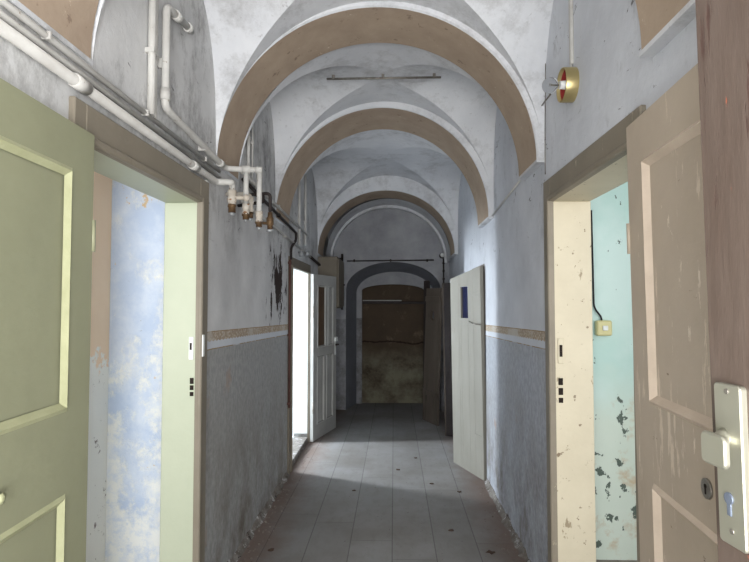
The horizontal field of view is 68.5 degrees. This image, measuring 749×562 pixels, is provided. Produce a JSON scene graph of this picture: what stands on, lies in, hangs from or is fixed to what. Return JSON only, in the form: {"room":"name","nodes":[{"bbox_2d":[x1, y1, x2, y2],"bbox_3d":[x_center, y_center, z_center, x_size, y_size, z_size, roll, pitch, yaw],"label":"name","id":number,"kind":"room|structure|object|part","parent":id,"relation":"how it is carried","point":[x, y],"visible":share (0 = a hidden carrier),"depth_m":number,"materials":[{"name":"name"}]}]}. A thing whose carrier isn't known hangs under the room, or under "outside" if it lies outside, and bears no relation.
{"room":"abandoned building corridor","nodes":[
{"label":"abandoned building corridor","id":0,"kind":"room"},
{"bbox_2d":[86,172,111,561],"bbox_3d":[-2.421,0.321,3.012,1.746,3.000,0.430,0,-2,2],"label":"wall","id":1,"kind":"structure","parent":0,"point":[102,189],"depth_m":3.08,"materials":[{"name":"paint"}]},
{"bbox_2d":[105,179,164,561],"bbox_3d":[-1.465,0.330,3.253,0.840,3.000,0.120,0,-2,2],"label":"wall","id":2,"kind":"structure","parent":0,"point":[133,483],"depth_m":3.18,"materials":[{"name":"blue paint"}]},
{"bbox_2d":[0,0,327,561],"bbox_3d":[-0.935,-0.046,4.116,0.160,3.620,8.450,0,-2,2],"label":"wall","id":3,"kind":"structure","parent":0,"point":[247,320],"depth_m":3.25,"materials":[{"name":"paint"}]},
{"bbox_2d":[0,78,95,561],"bbox_3d":[-0.894,0.580,1.294,0.070,2.120,0.854,0,-2,-1],"label":"door","id":4,"kind":"structure","parent":3,"relation":"in","point":[48,226],"depth_m":1.48,"materials":[{"name":"green paint"}]},
{"bbox_3d":[-0.872,0.504,1.276,0.026,0.032,0.032,0,-2,-1],"label":"knob","id":5,"kind":"part","parent":4,"relation":"part of","materials":[{"name":"beige metal"}]},
{"bbox_3d":[-0.904,0.980,1.269,0.050,0.760,0.595,0,-2,-1],"label":"panel moulding","id":6,"kind":"part","parent":4,"relation":"part of","materials":[{"name":"green wood"}]},
{"bbox_3d":[-0.904,0.010,1.307,0.050,0.710,0.595,0,-2,-1],"label":"panel moulding","id":7,"kind":"part","parent":4,"relation":"part of","materials":[{"name":"green wood"}]},
{"bbox_2d":[0,0,220,172],"bbox_3d":[-0.934,-0.698,1.518,0.028,0.047,3.190,0,-2,2],"label":"pipe","id":8,"kind":"object","parent":3,"relation":"attached to","point":[45,35],"visible":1,"depth_m":1.78,"materials":[{"name":"white metal"}]},
{"bbox_2d":[0,9,220,178],"bbox_3d":[-0.934,-0.663,1.517,0.020,0.050,3.190,0,-2,2],"label":"pipe","id":9,"kind":"object","parent":3,"relation":"attached to","point":[6,18],"visible":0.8,"depth_m":1.79,"materials":[{"name":"grey metal"}]},
{"bbox_2d":[0,19,249,215],"bbox_3d":[-0.848,-0.541,1.504,0.196,0.232,3.180,0,-2,2],"label":"pipe","id":10,"kind":"object","parent":3,"relation":"attached to","point":[7,32],"visible":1,"depth_m":1.83,"materials":[{"name":"white metal"}]},
{"bbox_2d":[68,96,208,561],"bbox_3d":[-0.904,0.572,2.263,0.036,2.238,1.234,0,-2,2],"label":"door frame","id":11,"kind":"structure","parent":3,"relation":"attached to","point":[111,140],"depth_m":2.73,"materials":[{"name":"beige paint"}]},
{"bbox_2d":[94,150,204,561],"bbox_3d":[-0.983,0.620,2.233,0.205,2.140,1.100,0,-2,2],"label":"door frame","id":12,"kind":"structure","parent":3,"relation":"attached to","point":[180,234],"depth_m":2.75,"materials":[{"name":"green paint"}]},
{"bbox_2d":[145,0,157,115],"bbox_3d":[-0.904,-1.042,2.237,0.037,0.740,0.039,0,-2,2],"label":"riser pipe","id":13,"kind":"object","parent":3,"relation":"attached to","point":[151,50],"visible":0.87,"depth_m":2.22,"materials":[{"name":"white metal"}]},
{"bbox_2d":[153,0,158,118],"bbox_3d":[-0.911,-1.049,2.292,0.020,0.760,0.022,0,-2,2],"label":"riser pipe","id":14,"kind":"object","parent":3,"relation":"attached to","point":[157,57],"visible":0.38,"depth_m":2.28,"materials":[{"name":"grey metal"}]},
{"bbox_2d":[158,4,262,229],"bbox_3d":[-0.861,-0.763,2.786,0.217,0.902,0.926,-1,-2,15],"label":"pipe","id":15,"kind":"object","parent":3,"relation":"attached to","point":[168,12],"visible":1,"depth_m":2.54,"materials":[{"name":"white metal"}]},
{"bbox_3d":[-0.741,-0.540,3.172,0.031,0.212,0.031,0,-2,2],"label":"drop leg","id":16,"kind":"part","parent":15,"relation":"part of","materials":[{"name":"white paint"}]},
{"bbox_3d":[-0.666,-0.516,3.179,0.031,0.251,0.031,0,-2,2],"label":"drop leg","id":17,"kind":"part","parent":15,"relation":"part of","materials":[{"name":"white paint"}]},
{"bbox_2d":[226,192,253,220],"bbox_3d":[-0.797,-0.442,3.251,0.169,0.172,0.044,0,-2,2],"label":"valve","id":18,"kind":"object","parent":3,"relation":"attached to","point":[251,201],"visible":0.49,"depth_m":3.24,"materials":[{"name":"beige paint"}]},
{"bbox_2d":[247,133,250,175],"bbox_3d":[-0.856,-0.992,3.735,0.028,0.560,0.030,0,-2,2],"label":"riser pipe","id":19,"kind":"object","parent":3,"relation":"attached to","point":[249,136],"visible":0.35,"depth_m":3.72,"materials":[{"name":"white metal"}]},
{"bbox_2d":[251,125,253,178],"bbox_3d":[-0.856,-1.017,3.856,0.020,0.620,0.022,0,-2,2],"label":"riser pipe","id":20,"kind":"object","parent":3,"relation":"attached to","point":[252,141],"visible":0.54,"depth_m":3.85,"materials":[{"name":"grey metal"}]},
{"bbox_2d":[250,191,256,204],"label":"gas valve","id":21,"kind":"object","parent":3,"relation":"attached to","point":[253,194],"depth_m":3.36,"materials":[{"name":"metal"}]},
{"bbox_2d":[227,471,289,561],"bbox_3d":[-0.831,1.732,4.036,0.054,0.061,8.440,0,-2,2],"label":"baseboard","id":22,"kind":"structure","parent":3,"relation":"attached to","point":[244,544],"depth_m":3.98,"materials":[{"name":"paint"}]},
{"bbox_2d":[262,192,273,231],"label":"gas valve","id":23,"kind":"object","parent":3,"relation":"attached to","point":[269,222],"depth_m":3.34,"materials":[{"name":"metal"}]},
{"bbox_2d":[241,178,296,259],"bbox_3d":[-0.816,-0.431,4.524,0.038,0.403,1.944,0,-2,2],"label":"gas pipe","id":24,"kind":"object","parent":3,"relation":"attached to","point":[251,187],"visible":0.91,"depth_m":4.86,"materials":[{"name":"metal"}]},
{"bbox_2d":[241,172,307,235],"bbox_3d":[-0.811,-0.611,4.870,0.036,0.111,2.621,0,-2,2],"label":"pipe","id":25,"kind":"object","parent":3,"relation":"attached to","point":[251,180],"visible":0.76,"depth_m":4.72,"materials":[{"name":"dark grey metal"}]},
{"bbox_2d":[240,200,310,257],"bbox_3d":[-0.807,-0.401,5.002,0.034,0.144,2.901,0,-2,2],"label":"pipe","id":26,"kind":"object","parent":3,"relation":"attached to","point":[263,217],"visible":0.6,"depth_m":4.92,"materials":[{"name":"grey metal"}]},
{"bbox_2d":[287,259,291,407],"bbox_3d":[-0.801,0.492,5.171,0.032,1.390,0.030,0,-2,2],"label":"cable conduit","id":27,"kind":"object","parent":3,"relation":"attached to","point":[289,261],"visible":1,"depth_m":5.16,"materials":[{"name":"plastic"}]},
{"bbox_2d":[287,256,310,473],"bbox_3d":[-0.779,0.810,5.814,0.034,2.045,1.290,0,-2,2],"label":"door frame","id":28,"kind":"structure","parent":3,"relation":"attached to","point":[296,264],"depth_m":5.27,"materials":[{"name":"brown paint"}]},
{"bbox_2d":[297,181,300,244],"bbox_3d":[-0.783,-0.772,5.727,0.032,0.800,0.034,0,-2,2],"label":"riser pipe","id":29,"kind":"object","parent":3,"relation":"attached to","point":[299,185],"visible":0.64,"depth_m":5.72,"materials":[{"name":"grey metal"}]},
{"bbox_2d":[293,269,307,433],"bbox_3d":[-0.876,0.798,5.817,0.174,1.870,1.140,0,-2,2],"label":"lining","id":30,"kind":"object","parent":3,"relation":"attached to","point":[300,279],"visible":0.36,"depth_m":6.36,"materials":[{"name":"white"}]},
{"bbox_2d":[304,173,306,244],"bbox_3d":[-0.769,-0.816,6.119,0.032,0.840,0.034,0,-2,2],"label":"riser pipe","id":31,"kind":"object","parent":3,"relation":"attached to","point":[305,175],"visible":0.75,"depth_m":6.11,"materials":[{"name":"grey metal"}]},
{"bbox_2d":[310,255,320,265],"bbox_3d":[-0.737,-0.247,6.841,0.034,0.074,0.792,0,-2,2],"label":"pipe stub","id":32,"kind":"object","parent":3,"relation":"attached to","point":[311,258],"visible":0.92,"depth_m":6.81,"materials":[{"name":"metal"}]},
{"bbox_2d":[310,274,338,441],"bbox_3d":[-0.586,0.893,6.689,0.100,1.925,0.782,-1,-2,16],"label":"door","id":33,"kind":"structure","parent":3,"relation":"in","point":[323,338],"depth_m":6.63,"materials":[{"name":"grey paint"}]},
{"bbox_3d":[-0.642,1.285,6.531,0.016,0.790,0.225,-1,-2,16],"label":"panel moulding","id":34,"kind":"part","parent":33,"relation":"part of","materials":[{"name":"grey paint"}]},
{"bbox_3d":[-0.635,0.422,6.592,0.016,0.740,0.260,-1,-2,16],"label":"panel moulding","id":35,"kind":"part","parent":33,"relation":"part of","materials":[{"name":"grey paint"}]},
{"bbox_3d":[-0.557,1.297,6.821,0.016,0.790,0.230,-1,-2,16],"label":"panel moulding","id":36,"kind":"part","parent":33,"relation":"part of","materials":[{"name":"grey paint"}]},
{"bbox_3d":[-0.552,0.433,6.875,0.016,0.740,0.190,-1,-2,16],"label":"panel moulding","id":37,"kind":"part","parent":33,"relation":"part of","materials":[{"name":"grey paint"}]},
{"bbox_2d":[318,257,344,307],"bbox_3d":[-0.582,0.034,7.620,0.297,0.682,0.780,0,-2,2],"label":"upper cabinet","id":38,"kind":"object","parent":3,"relation":"attached to","point":[330,266],"visible":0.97,"depth_m":7.24,"materials":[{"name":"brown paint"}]},
{"bbox_3d":[-0.466,0.034,7.616,0.020,0.640,0.740,0,-2,2],"label":"cabinet door","id":39,"kind":"part","parent":38,"relation":"part of","materials":[{"name":"grey paint"}]},
{"bbox_2d":[92,0,553,262],"bbox_3d":[0.084,-1.182,4.476,2.175,1.520,9.550,0,-2,2],"label":"ceiling","id":40,"kind":"structure","parent":0,"point":[241,31],"depth_m":4.20,"materials":[{"name":"paint"}]},
{"bbox_2d":[8,0,695,65],"bbox_3d":[-0.031,-1.231,1.573,1.870,1.015,0.480,0,-2,2],"label":"arch","id":41,"kind":"object","parent":40,"relation":"attached to","point":[71,22],"visible":0.94,"depth_m":1.66,"materials":[{"name":"paint"}]},
{"bbox_2d":[216,1,543,182],"bbox_3d":[0.030,-1.156,3.305,1.870,1.025,0.450,0,-2,2],"label":"arch","id":42,"kind":"object","parent":40,"relation":"attached to","point":[438,33],"visible":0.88,"depth_m":3.26,"materials":[{"name":"paint"}]},
{"bbox_2d":[327,73,440,79],"bbox_3d":[0.068,-1.525,4.094,0.850,0.046,0.020,0,-2,2],"label":"conduit","id":43,"kind":"object","parent":40,"relation":"attached to","point":[434,76],"visible":1,"depth_m":4.09,"materials":[{"name":"metal"}]},
{"bbox_2d":[275,102,493,228],"bbox_3d":[0.088,-1.056,4.926,1.870,1.095,0.600,0,-2,2],"label":"arch","id":44,"kind":"object","parent":40,"relation":"attached to","point":[408,118],"visible":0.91,"depth_m":4.82,"materials":[{"name":"paint"}]},
{"bbox_2d":[318,175,457,257],"bbox_3d":[0.178,-0.920,7.466,1.870,1.165,0.550,0,-2,2],"label":"arch","id":45,"kind":"object","parent":40,"relation":"attached to","point":[396,187],"visible":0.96,"depth_m":7.22,"materials":[{"name":"paint"}]},
{"bbox_2d":[328,198,448,409],"bbox_3d":[0.236,0.138,8.699,2.175,3.620,0.800,0,-2,2],"label":"wall","id":46,"kind":"structure","parent":0,"point":[381,234],"depth_m":8.32,"materials":[{"name":"grey paint"}]},
{"bbox_2d":[347,259,433,261],"bbox_3d":[0.238,-0.309,8.301,1.310,0.040,0.030,0,-2,2],"label":"conduit","id":47,"kind":"object","parent":46,"relation":"attached to","point":[353,260],"visible":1,"depth_m":8.29,"materials":[{"name":"metal"}]},
{"bbox_2d":[346,262,440,409],"bbox_3d":[0.290,0.831,8.519,1.425,2.220,0.500,0,-2,2],"label":"reveal","id":48,"kind":"structure","parent":46,"relation":"attached to","point":[361,275],"depth_m":8.52,"materials":[{"name":"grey paint"}]},
{"bbox_3d":[1.011,-0.382,8.207,0.080,0.079,0.168,0,-2,2],"label":"lamp","id":49,"kind":"object","parent":46,"relation":"attached to","visible":0},
{"bbox_2d":[442,258,444,282],"bbox_3d":[1.038,-0.080,8.264,0.040,0.520,0.039,0,-2,2],"label":"vertical cable","id":50,"kind":"object","parent":49,"relation":"hanging from","point":[443,263],"visible":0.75,"depth_m":8.26,"materials":[{"name":"metal"}]},
{"bbox_2d":[362,284,423,402],"bbox_3d":[0.301,0.990,8.873,1.010,1.930,0.060,0,-2,2],"label":"wall","id":51,"kind":"structure","parent":0,"point":[392,334],"depth_m":8.84,"materials":[{"name":"paint"}]},
{"bbox_2d":[362,301,423,303],"bbox_3d":[0.298,0.348,8.823,0.990,0.040,0.090,0,-2,2],"label":"timber beam","id":52,"kind":"structure","parent":51,"relation":"attached to","point":[363,302],"depth_m":8.78,"materials":[{"name":"wood"}]},
{"bbox_2d":[363,300,401,300],"bbox_3d":[0.123,0.314,8.821,0.620,0.018,0.090,0,-2,2],"label":"batten","id":53,"kind":"object","parent":52,"relation":"on","point":[363,300],"visible":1,"depth_m":8.78,"materials":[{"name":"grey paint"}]},
{"bbox_2d":[356,272,431,403],"bbox_3d":[0.314,0.804,8.834,1.800,2.300,0.130,0,-2,2],"label":"wall niche","id":54,"kind":"object","parent":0,"point":[401,278],"visible":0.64,"depth_m":8.80,"materials":[{"name":"grey paint"}]},
{"bbox_2d":[237,403,636,561],"bbox_3d":[1.111,1.789,3.194,4.310,0.120,11.800,0,-2,2],"label":"floor","id":55,"kind":"structure","parent":0,"point":[392,515],"depth_m":4.41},
{"bbox_2d":[292,437,307,466],"bbox_3d":[-0.863,1.800,5.777,0.162,0.065,1.060,0,-2,2],"label":"threshold","id":56,"kind":"object","parent":55,"relation":"on","point":[299,443],"visible":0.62,"depth_m":5.93,"materials":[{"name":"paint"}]},
{"bbox_2d":[244,439,520,561],"bbox_3d":[0.064,1.765,4.202,1.761,0.007,7.869,0,-2,2],"label":"crumbs","id":57,"kind":"object","parent":55,"relation":"on","point":[319,439],"visible":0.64,"depth_m":4.11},
{"bbox_2d":[423,281,429,382],"bbox_3d":[0.748,0.955,7.925,0.093,1.920,0.030,-2,-3,43],"label":"plank","id":58,"kind":"object","parent":55,"relation":"on","point":[426,283],"visible":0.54,"depth_m":7.94,"materials":[{"name":"wood"}]},
{"bbox_2d":[422,288,441,425],"bbox_3d":[0.777,0.997,7.401,0.094,1.806,0.449,1,-2,-21],"label":"door","id":59,"kind":"structure","parent":55,"relation":"on","point":[433,298],"depth_m":7.36,"materials":[{"name":"brown wood"}]},
{"bbox_2d":[442,283,452,436],"bbox_3d":[0.929,0.941,6.609,0.209,1.840,0.039,-3,-3,38],"label":"wooden board","id":60,"kind":"object","parent":55,"relation":"on","point":[446,297],"visible":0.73,"depth_m":6.63,"materials":[{"name":"wood"}]},
{"bbox_2d":[695,0,748,561],"bbox_3d":[0.553,0.330,0.393,0.096,2.550,0.897,-1,-2,-5],"label":"door","id":61,"kind":"structure","parent":55,"relation":"on","point":[722,26],"depth_m":0.80,"materials":[{"name":"brown wood"}]},
{"bbox_3d":[0.489,0.236,0.784,0.039,0.045,0.074,-2,-3,40],"label":"knob","id":62,"kind":"part","parent":61,"relation":"part of","materials":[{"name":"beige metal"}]},
{"bbox_3d":[0.517,0.266,0.795,0.010,0.232,0.054,-1,-2,-5],"label":"handle plate","id":63,"kind":"part","parent":61,"relation":"part of","materials":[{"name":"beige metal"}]},
{"bbox_2d":[449,0,697,561],"bbox_3d":[1.066,-0.048,4.045,0.185,3.620,8.450,0,-2,2],"label":"wall","id":64,"kind":"structure","parent":0,"point":[614,81],"depth_m":3.28,"materials":[{"name":"paint"}]},
{"bbox_2d":[473,264,484,332],"bbox_3d":[1.111,0.836,5.400,0.184,1.960,0.790,0,-2,2],"label":"lining","id":65,"kind":"object","parent":64,"relation":"attached to","point":[483,264],"visible":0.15,"depth_m":5.04,"materials":[{"name":"wood"}]},
{"bbox_2d":[450,266,486,480],"bbox_3d":[0.882,0.841,5.260,0.062,1.930,0.628,0,-2,-18],"label":"door","id":66,"kind":"structure","parent":65,"relation":"attached to","point":[467,288],"depth_m":5.22,"materials":[{"name":"grey wood"}]},
{"bbox_2d":[492,180,520,216],"bbox_3d":[0.960,-0.602,4.026,0.014,0.089,1.101,0,-2,2],"label":"pipe","id":67,"kind":"object","parent":64,"relation":"attached to","point":[519,181],"visible":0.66,"depth_m":3.97,"materials":[{"name":"grey metal"}]},
{"bbox_2d":[484,478,530,561],"bbox_3d":[0.949,1.729,3.973,0.054,0.061,8.440,0,-2,2],"label":"baseboard","id":68,"kind":"structure","parent":64,"relation":"attached to","point":[506,522],"depth_m":3.94,"materials":[{"name":"paint"}]},
{"bbox_2d":[545,63,545,173],"bbox_3d":[0.929,-0.881,2.991,0.005,0.600,0.035,0,-2,2],"label":"cable","id":69,"kind":"object","parent":64,"relation":"attached to","point":[545,63],"visible":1,"depth_m":2.99,"materials":[{"name":"metal"}]},
{"bbox_2d":[542,67,578,102],"bbox_3d":[0.847,-0.904,2.540,0.144,0.156,0.156,0,-2,2],"label":"wall lamp","id":70,"kind":"object","parent":64,"relation":"attached to","point":[566,86],"visible":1,"depth_m":2.51,"materials":[{"name":"gold metal"}]},
{"bbox_3d":[0.817,-0.904,2.541,0.084,0.073,0.073,0,-2,2],"label":"light bulb","id":71,"kind":"part","parent":70,"relation":"part of","materials":[{"name":"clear glass"}]},
{"bbox_2d":[568,0,573,66],"bbox_3d":[0.911,-1.249,2.551,0.016,0.540,0.024,0,-2,2],"label":"pipe","id":72,"kind":"object","parent":64,"relation":"attached to","point":[570,2],"visible":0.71,"depth_m":2.54,"materials":[{"name":"white metal"}]},
{"bbox_2d":[553,155,627,561],"bbox_3d":[1.006,0.614,2.316,0.194,2.158,1.055,0,-2,2],"label":"door frame","id":73,"kind":"structure","parent":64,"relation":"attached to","point":[576,514],"depth_m":2.81,"materials":[{"name":"beige paint"}]},
{"bbox_2d":[543,105,645,561],"bbox_3d":[0.899,0.568,2.353,0.036,2.253,1.181,0,-2,2],"label":"door frame","id":74,"kind":"structure","parent":64,"relation":"attached to","point":[610,147],"depth_m":2.80,"materials":[{"name":"beige paint"}]},
{"bbox_2d":[626,63,717,561],"bbox_3d":[0.818,0.559,1.357,0.051,2.168,0.872,-1,-2,6],"label":"door","id":75,"kind":"structure","parent":64,"relation":"in","point":[665,229],"depth_m":1.51,"materials":[{"name":"beige paint"}]},
{"bbox_3d":[0.810,-0.014,1.376,0.050,0.745,0.585,-1,-2,6],"label":"panel moulding","id":76,"kind":"part","parent":75,"relation":"part of","materials":[{"name":"brown wood"}]},
{"bbox_3d":[0.824,0.977,1.336,0.050,0.770,0.585,-1,-2,6],"label":"panel moulding","id":77,"kind":"part","parent":75,"relation":"part of","materials":[{"name":"brown wood"}]},
{"bbox_2d":[590,182,636,559],"bbox_3d":[2.234,0.341,3.522,2.185,3.000,0.120,0,-2,2],"label":"wall","id":78,"kind":"structure","parent":0,"point":[613,367],"depth_m":3.48,"materials":[{"name":"paint"}]},
{"bbox_2d":[591,210,601,319],"bbox_3d":[1.409,-0.100,3.492,0.063,0.706,0.016,-1,-2,13],"label":"cable","id":79,"kind":"object","parent":78,"relation":"attached to","point":[598,313],"visible":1,"depth_m":3.49,"materials":[{"name":"black plastic"}]},
{"bbox_2d":[595,320,611,335],"bbox_3d":[1.444,0.297,3.464,0.096,0.096,0.056,0,-2,2],"label":"light switch","id":80,"kind":"object","parent":78,"relation":"attached to","point":[602,327],"visible":1,"depth_m":3.45,"materials":[{"name":"plastic"}]}
]}

